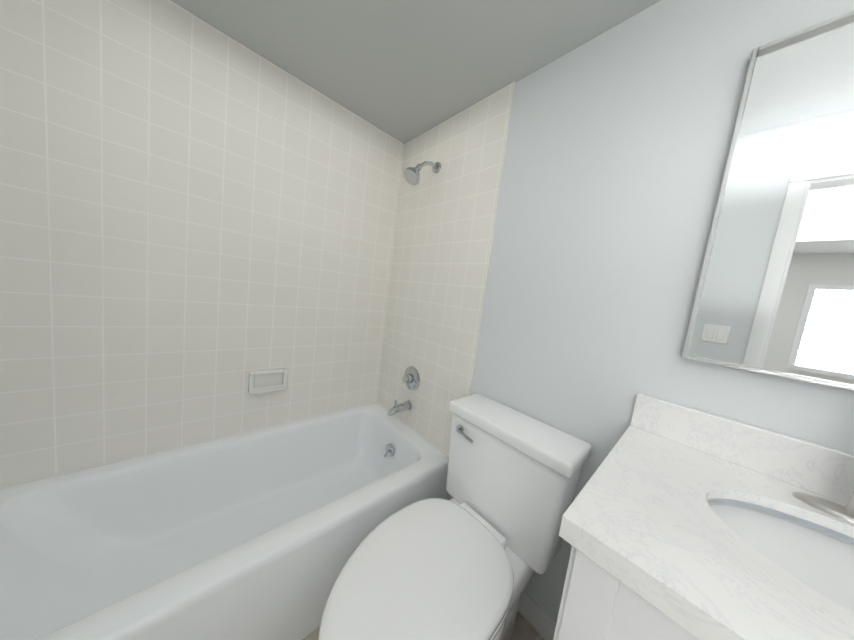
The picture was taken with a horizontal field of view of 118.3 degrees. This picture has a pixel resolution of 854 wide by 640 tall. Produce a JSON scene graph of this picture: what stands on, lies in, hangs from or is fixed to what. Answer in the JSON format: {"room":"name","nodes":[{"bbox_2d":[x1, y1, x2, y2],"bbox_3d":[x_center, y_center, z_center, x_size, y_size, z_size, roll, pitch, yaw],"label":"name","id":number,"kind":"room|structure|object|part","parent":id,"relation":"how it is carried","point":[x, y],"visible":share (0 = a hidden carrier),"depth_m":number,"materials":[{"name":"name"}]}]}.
{"room":"bathroom","nodes":[
{"label":"bathroom","id":0,"kind":"room"},
{"bbox_2d":[0,0,403,488],"bbox_3d":[-0.862,-0.241,1.281,1.780,2.440,0.120,2,8,-43],"label":"tiled wall","id":1,"kind":"structure","parent":0,"point":[198,216],"depth_m":1.02,"materials":[{"name":"tile"}]},
{"bbox_2d":[248,368,287,394],"bbox_3d":[-0.821,0.317,1.323,0.170,0.110,0.050,2,8,-43],"label":"soap dish","id":2,"kind":"object","parent":1,"relation":"attached to","point":[265,381],"visible":1,"depth_m":1.32,"materials":[{"name":"white ceramic"}]},
{"bbox_2d":[171,0,660,143],"bbox_3d":[0.155,-1.097,0.207,1.540,0.279,2.530,2,8,-43],"label":"ceiling","id":3,"kind":"structure","parent":0,"point":[404,71],"depth_m":0.98,"materials":[{"name":"grey paint"}]},
{"bbox_2d":[302,611,544,639],"bbox_3d":[-0.130,1.202,0.445,1.780,0.060,2.770,2,8,-43],"label":"floor","id":4,"kind":"structure","parent":0,"point":[524,629],"depth_m":0.96,"materials":[{"name":"tile"}]},
{"bbox_2d":[0,403,448,639],"bbox_3d":[-0.700,0.834,1.071,1.522,0.400,0.738,2,8,-43],"label":"bathtub","id":5,"kind":"object","parent":4,"relation":"on","point":[261,534],"visible":0.88,"depth_m":0.94,"materials":[{"name":"white ceramic"}]},
{"bbox_2d":[318,393,591,639],"bbox_3d":[0.061,0.758,0.798,0.782,0.792,0.476,2,8,-43],"label":"toilet","id":6,"kind":"object","parent":4,"relation":"on","point":[475,553],"visible":1,"depth_m":0.78,"materials":[{"name":"white ceramic"}]},
{"bbox_3d":[-0.008,0.727,0.728,0.585,0.060,0.400,2,8,-43],"label":"seat","id":7,"kind":"part","parent":6,"relation":"part of","materials":[{"name":"white plastic"}]},
{"bbox_3d":[0.147,0.441,0.994,0.024,0.034,0.092,2,8,-43],"label":"handle","id":8,"kind":"part","parent":6,"relation":"part of","materials":[{"name":"silver metal"}]},
{"bbox_2d":[553,393,853,639],"bbox_3d":[0.752,0.724,0.200,0.590,1.150,1.142,2,8,-43],"label":"bathroom vanity","id":9,"kind":"object","parent":4,"relation":"on","point":[680,522],"visible":1,"depth_m":0.41,"materials":[{"name":"painted wood"},{"name":"quartz"},{"name":"porcelain"}]},
{"bbox_2d":[470,0,853,622],"bbox_3d":[0.672,-0.005,0.836,0.120,2.440,2.650,2,8,-43],"label":"wall","id":10,"kind":"structure","parent":0,"point":[619,139],"depth_m":0.81,"materials":[{"name":"white paint"}]},
{"bbox_2d":[377,82,514,499],"bbox_3d":[-0.016,-0.016,1.488,0.008,2.160,0.780,2,8,-43],"label":"wall tile","id":11,"kind":"structure","parent":10,"relation":"attached to","point":[445,223],"depth_m":1.38,"materials":[{"name":"beige tile"}]},
{"bbox_2d":[388,400,411,415],"bbox_3d":[-0.164,0.514,1.520,0.144,0.089,0.064,2,8,-43],"label":"tub spout","id":12,"kind":"object","parent":11,"relation":"attached to","point":[401,407],"visible":1,"depth_m":1.50,"materials":[{"name":"silver metal"}]},
{"bbox_2d":[402,366,419,389],"bbox_3d":[-0.115,0.352,1.530,0.066,0.144,0.144,2,8,-43],"label":"shower valve","id":13,"kind":"object","parent":11,"relation":"attached to","point":[411,378],"visible":1,"depth_m":1.52,"materials":[{"name":"silver metal"}]},
{"bbox_2d":[403,161,440,184],"bbox_3d":[-0.026,-0.798,1.361,0.211,0.172,0.092,2,8,-43],"label":"shower head","id":14,"kind":"object","parent":11,"relation":"attached to","point":[411,176],"visible":1,"depth_m":1.33},
{"bbox_2d":[517,591,555,639],"bbox_3d":[0.323,1.116,1.083,0.012,0.090,0.618,2,8,-43],"label":"baseboard","id":15,"kind":"structure","parent":10,"relation":"attached to","point":[536,617],"depth_m":0.96,"materials":[{"name":"white wood"}]},
{"bbox_2d":[682,11,853,390],"bbox_3d":[1.083,-0.194,0.289,0.024,0.763,1.016,2,8,-43],"label":"mirror","id":16,"kind":"object","parent":10,"relation":"attached to","point":[775,293],"visible":0.96,"depth_m":0.58,"materials":[{"name":"silver metal"}]}
]}

